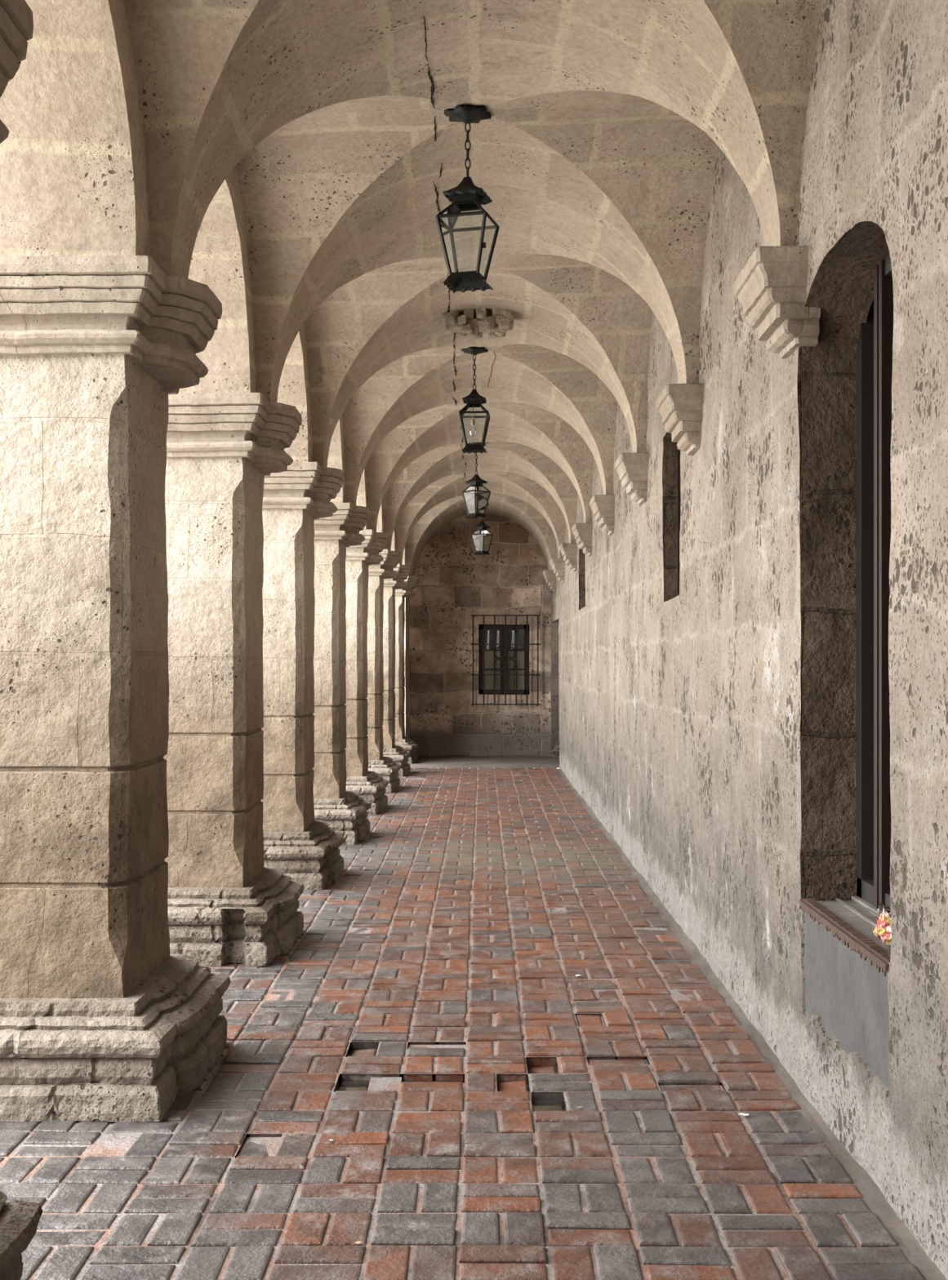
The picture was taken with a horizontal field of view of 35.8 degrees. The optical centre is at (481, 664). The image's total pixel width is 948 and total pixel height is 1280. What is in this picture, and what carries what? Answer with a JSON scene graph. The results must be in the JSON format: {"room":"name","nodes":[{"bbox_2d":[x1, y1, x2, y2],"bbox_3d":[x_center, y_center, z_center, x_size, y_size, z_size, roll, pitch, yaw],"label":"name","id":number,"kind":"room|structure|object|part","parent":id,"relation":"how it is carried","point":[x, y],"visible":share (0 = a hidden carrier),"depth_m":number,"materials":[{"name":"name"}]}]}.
{"room":"arcade walkway","nodes":[
{"label":"arcade walkway","id":0,"kind":"room"},
{"bbox_2d":[0,0,408,737],"bbox_3d":[-1.685,-0.648,11.450,0.889,4.505,28.706,0,0,0],"label":"wall","id":1,"kind":"structure","parent":0,"point":[73,182],"depth_m":5.27,"materials":[{"name":"beige stone"}]},
{"bbox_2d":[123,0,819,575],"bbox_3d":[-0.175,-2.289,11.600,4.150,1.722,29.000,0,0,0],"label":"ceiling","id":2,"kind":"structure","parent":0,"point":[596,156],"depth_m":7.59,"materials":[{"name":"beige stone"}]},
{"bbox_2d":[435,104,499,293],"bbox_3d":[-0.068,-2.222,7.000,0.253,0.846,0.253,0,0,15],"label":"hanging lantern","id":3,"kind":"object","parent":2,"relation":"hanging from","point":[466,196],"visible":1,"depth_m":6.98,"materials":[{"name":"black paint"}]},
{"bbox_3d":[-0.157,-1.978,7.024,0.052,0.265,0.236,0,0,15],"label":"pane","id":4,"kind":"part","parent":3,"relation":"part of","materials":[{"name":"clear glass"}]},
{"bbox_3d":[-0.150,-2.147,7.022,0.066,0.075,0.236,0,0,15],"label":"pane","id":5,"kind":"part","parent":3,"relation":"part of","materials":[{"name":"clear glass"}]},
{"bbox_3d":[-0.068,-2.017,7.000,0.253,0.348,0.253,0,0,15],"label":"frame","id":6,"kind":"part","parent":3,"relation":"part of","materials":[{"name":"black paint"}]},
{"bbox_3d":[-0.068,-2.452,7.000,0.023,0.278,0.024,0,0,27],"label":"chain","id":7,"kind":"part","parent":3,"relation":"part of","materials":[{"name":"black paint"}]},
{"bbox_2d":[458,346,489,453],"bbox_3d":[-0.063,-2.210,12.260,0.253,0.871,0.253,0,0,3],"label":"lantern","id":8,"kind":"object","parent":2,"relation":"hanging from","point":[473,399],"visible":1,"depth_m":12.21,"materials":[{"name":"black paint"}]},
{"bbox_3d":[-0.075,-1.951,12.261,0.064,0.098,0.064,0,0,0],"label":"bulb","id":9,"kind":"part","parent":8,"relation":"part of","materials":[{"name":"clear glass"}]},
{"bbox_3d":[-0.063,-1.992,12.260,0.253,0.348,0.253,0,0,3],"label":"frame","id":10,"kind":"part","parent":8,"relation":"part of","materials":[{"name":"black paint"}]},
{"bbox_3d":[-0.063,-2.439,12.260,0.023,0.303,0.024,0,0,28],"label":"chain","id":11,"kind":"part","parent":8,"relation":"part of","materials":[{"name":"black paint"}]},
{"bbox_2d":[462,442,490,519],"bbox_3d":[-0.068,-2.195,17.520,0.253,0.901,0.253,0,0,-40],"label":"hanging lantern","id":12,"kind":"object","parent":2,"relation":"hanging from","point":[480,494],"visible":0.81,"depth_m":17.52,"materials":[{"name":"black paint"}]},
{"bbox_3d":[-0.123,-2.092,17.585,0.236,0.075,0.066,0,0,-40],"label":"pane","id":13,"kind":"part","parent":12,"relation":"part of","materials":[{"name":"clear glass"}]},
{"bbox_3d":[-0.068,-1.962,17.520,0.253,0.348,0.253,0,0,-40],"label":"frame","id":14,"kind":"part","parent":12,"relation":"part of","materials":[{"name":"black paint"}]},
{"bbox_3d":[-0.068,-2.424,17.520,0.023,0.333,0.024,0,0,27],"label":"chain","id":15,"kind":"part","parent":12,"relation":"part of","materials":[{"name":"black paint"}]},
{"bbox_3d":[-0.003,-2.092,17.575,0.066,0.075,0.236,0,0,-40],"label":"pane","id":16,"kind":"part","parent":12,"relation":"part of","materials":[{"name":"clear glass"}]},
{"bbox_3d":[0.003,-1.923,17.579,0.052,0.265,0.236,0,0,-40],"label":"pane","id":17,"kind":"part","parent":12,"relation":"part of","materials":[{"name":"clear glass"}]},
{"bbox_2d":[441,306,514,339],"bbox_3d":[-0.032,-2.568,10.963,0.543,0.263,0.338,0,0,0],"label":"boss","id":18,"kind":"object","parent":2,"relation":"attached to","point":[495,322],"visible":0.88,"depth_m":10.85,"materials":[{"name":"beige stone"}]},
{"bbox_2d":[471,518,493,555],"bbox_3d":[0.000,-2.173,22.780,0.255,0.949,0.255,0,0,38],"label":"hanging lantern","id":19,"kind":"object","parent":2,"relation":"hanging from","point":[482,531],"visible":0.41,"depth_m":22.79,"materials":[{"name":"black paint"}]},
{"bbox_3d":[-0.072,-1.877,22.837,0.052,0.265,0.236,0,0,38],"label":"pane","id":20,"kind":"part","parent":19,"relation":"part of","materials":[{"name":"clear glass"}]},
{"bbox_3d":[-0.067,-2.047,22.832,0.066,0.075,0.236,0,0,38],"label":"pane","id":21,"kind":"part","parent":19,"relation":"part of","materials":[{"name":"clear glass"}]},
{"bbox_3d":[0.000,-1.917,22.780,0.253,0.348,0.253,0,0,38],"label":"frame","id":22,"kind":"part","parent":19,"relation":"part of","materials":[{"name":"black paint"}]},
{"bbox_3d":[0.052,-2.047,22.847,0.236,0.075,0.066,0,0,38],"label":"pane","id":23,"kind":"part","parent":19,"relation":"part of","materials":[{"name":"clear glass"}]},
{"bbox_2d":[0,755,946,1279],"bbox_3d":[-0.400,1.653,11.426,4.800,0.134,28.551,0,0,0],"label":"floor","id":24,"kind":"structure","parent":0,"point":[428,1017],"depth_m":5.21,"materials":[{"name":"brick"}]},
{"bbox_2d":[0,0,42,1279],"bbox_3d":[-1.646,0.078,3.055,1.314,3.045,1.127,0,0,0],"label":"stone pier","id":25,"kind":"object","parent":24,"relation":"on","point":[20,1219],"visible":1,"depth_m":3.29,"materials":[{"name":"beige stone"}]},
{"bbox_2d":[0,255,229,1122],"bbox_3d":[-1.674,0.077,5.685,1.269,3.046,1.128,0,0,0],"label":"stone pier","id":26,"kind":"object","parent":24,"relation":"on","point":[100,1021],"visible":1,"depth_m":5.30,"materials":[{"name":"beige stone"}]},
{"bbox_2d":[163,393,304,966],"bbox_3d":[-1.672,0.078,8.315,1.273,3.045,1.126,0,0,0],"label":"stone pier","id":27,"kind":"object","parent":24,"relation":"on","point":[224,906],"visible":0.7,"depth_m":7.93,"materials":[{"name":"beige stone"}]},
{"bbox_2d":[260,462,344,890],"bbox_3d":[-1.669,0.078,10.944,1.274,3.044,1.131,0,0,0],"label":"stone pier","id":28,"kind":"object","parent":24,"relation":"on","point":[307,851],"visible":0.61,"depth_m":10.56,"materials":[{"name":"beige stone"}]},
{"bbox_2d":[312,502,371,844],"bbox_3d":[-1.671,0.078,13.573,1.269,3.044,1.130,0,0,0],"label":"stone pier","id":29,"kind":"object","parent":24,"relation":"on","point":[345,811],"visible":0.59,"depth_m":13.19,"materials":[{"name":"beige stone"}]},
{"bbox_2d":[344,529,388,814],"bbox_3d":[-1.673,0.077,16.203,1.275,3.045,1.126,0,0,0],"label":"stone pier","id":30,"kind":"object","parent":24,"relation":"on","point":[369,785],"visible":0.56,"depth_m":15.82,"materials":[{"name":"beige stone"}]},
{"bbox_2d":[366,548,401,792],"bbox_3d":[-1.675,0.078,18.834,1.274,3.043,1.129,0,0,0],"label":"stone pier","id":31,"kind":"object","parent":24,"relation":"on","point":[387,768],"visible":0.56,"depth_m":18.46,"materials":[{"name":"beige stone"}]},
{"bbox_2d":[382,564,411,776],"bbox_3d":[-1.672,0.078,21.463,1.269,3.044,1.130,0,0,0],"label":"stone pier","id":32,"kind":"object","parent":24,"relation":"on","point":[398,754],"visible":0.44,"depth_m":21.09,"materials":[{"name":"beige stone"}]},
{"bbox_2d":[394,574,418,764],"bbox_3d":[-1.675,0.079,24.093,1.272,3.043,1.128,0,0,0],"label":"stone pier","id":33,"kind":"object","parent":24,"relation":"on","point":[406,743],"visible":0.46,"depth_m":23.73,"materials":[{"name":"beige stone"}]},
{"bbox_2d":[403,513,578,755],"bbox_3d":[-14.021,-0.950,26.043,31.958,5.300,0.914,0,0,0],"label":"wall","id":34,"kind":"structure","parent":0,"point":[455,584],"depth_m":25.60,"materials":[{"name":"brown stone"}]},
{"bbox_2d":[478,624,528,694],"bbox_3d":[0.385,-0.085,25.905,1.090,1.430,0.430,0,0,0],"label":"window","id":35,"kind":"structure","parent":34,"relation":"in","point":[488,628],"depth_m":25.71,"materials":[{"name":"brown wood"}]},
{"bbox_2d":[485,631,514,648],"bbox_3d":[0.320,-0.410,25.800,0.500,0.360,0.020,0,0,0],"label":"curtain","id":36,"kind":"object","parent":35,"relation":"hanging from","point":[513,632],"depth_m":25.80,"materials":[{"name":"white fabric"}]},
{"bbox_2d":[484,651,524,689],"bbox_3d":[0.385,0.145,25.795,0.790,0.770,0.010,0,0,0],"label":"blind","id":37,"kind":"object","parent":35,"relation":"attached to","point":[488,655],"depth_m":25.79,"materials":[{"name":"beige fabric"}]},
{"bbox_2d":[471,614,540,705],"bbox_3d":[0.410,-0.072,25.553,1.200,1.575,0.154,0,0,0],"label":"window grille","id":38,"kind":"object","parent":34,"relation":"in","point":[504,649],"visible":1,"depth_m":25.49,"materials":[{"name":"metal"}]},
{"bbox_2d":[550,0,947,1279],"bbox_3d":[1.553,-0.600,11.650,0.733,4.600,28.900,0,0,0],"label":"wall","id":39,"kind":"structure","parent":0,"point":[711,732],"depth_m":5.53,"materials":[{"name":"stone"}]},
{"bbox_2d":[542,569,555,591],"bbox_3d":[1.127,-1.362,24.026,0.252,0.341,0.505,0,0,0],"label":"corbel","id":40,"kind":"object","parent":39,"relation":"attached to","point":[549,576],"visible":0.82,"depth_m":23.80,"materials":[{"name":"beige stone"}]},
{"bbox_2d":[550,558,564,582],"bbox_3d":[1.127,-1.362,21.395,0.253,0.340,0.505,0,0,0],"label":"corbel","id":41,"kind":"object","parent":39,"relation":"attached to","point":[557,565],"visible":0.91,"depth_m":21.17,"materials":[{"name":"beige stone"}]},
{"bbox_2d":[560,542,577,571],"bbox_3d":[1.127,-1.363,18.765,0.254,0.337,0.505,0,0,0],"label":"corbel","id":42,"kind":"object","parent":39,"relation":"attached to","point":[568,550],"visible":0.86,"depth_m":18.54,"materials":[{"name":"beige stone"}]},
{"bbox_2d":[572,522,592,556],"bbox_3d":[1.126,-1.363,16.135,0.252,0.340,0.502,0,0,0],"label":"corbel","id":43,"kind":"object","parent":39,"relation":"attached to","point":[583,532],"visible":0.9,"depth_m":15.92,"materials":[{"name":"beige stone"}]},
{"bbox_2d":[589,494,614,535],"bbox_3d":[1.127,-1.363,13.504,0.248,0.340,0.504,0,0,0],"label":"corbel","id":44,"kind":"object","parent":39,"relation":"attached to","point":[602,506],"visible":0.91,"depth_m":13.29,"materials":[{"name":"beige stone"}]},
{"bbox_2d":[614,453,648,504],"bbox_3d":[1.127,-1.364,10.874,0.250,0.337,0.504,0,0,0],"label":"corbel","id":45,"kind":"object","parent":39,"relation":"attached to","point":[631,468],"visible":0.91,"depth_m":10.66,"materials":[{"name":"beige stone"}]},
{"bbox_2d":[676,441,679,596],"bbox_3d":[1.312,-0.960,9.330,0.035,1.080,0.860,0,0,0],"label":"window","id":46,"kind":"structure","parent":39,"relation":"in","point":[677,449],"depth_m":9.72,"materials":[{"name":"brown wood"}]},
{"bbox_2d":[656,382,702,454],"bbox_3d":[1.127,-1.363,8.245,0.251,0.339,0.502,0,0,0],"label":"corbel","id":47,"kind":"object","parent":39,"relation":"attached to","point":[679,406],"visible":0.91,"depth_m":8.05,"materials":[{"name":"beige stone"}]},
{"bbox_2d":[734,245,822,359],"bbox_3d":[1.128,-1.363,5.615,0.252,0.339,0.500,0,0,0],"label":"corbel","id":48,"kind":"object","parent":39,"relation":"attached to","point":[771,288],"visible":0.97,"depth_m":5.43,"materials":[{"name":"beige stone"}]},
{"bbox_2d":[799,898,889,976],"bbox_3d":[1.210,0.897,4.907,0.049,0.048,1.185,0,0,0],"label":"window sill","id":49,"kind":"structure","parent":39,"relation":"attached to","point":[846,934],"depth_m":4.81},
{"bbox_2d":[874,902,888,943],"bbox_3d":[1.284,0.820,4.638,0.079,0.127,0.176,0,0,0],"label":"flowers","id":50,"kind":"object","parent":49,"relation":"on","point":[881,929],"visible":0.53,"depth_m":4.62,"materials":[{"name":"multicoloured plant"}]},
{"bbox_3d":[1.363,0.935,4.920,0.275,0.130,1.240,0,0,0],"label":"niche sill","id":51,"kind":"part","parent":39,"relation":"part of","materials":[{"name":"grey stone"}]},
{"bbox_2d":[855,253,892,913],"bbox_3d":[1.429,-0.310,4.920,0.073,2.420,1.280,0,0,0],"label":"window","id":52,"kind":"structure","parent":39,"relation":"in","point":[873,366],"depth_m":5.20,"materials":[{"name":"brown wood"}]}
]}

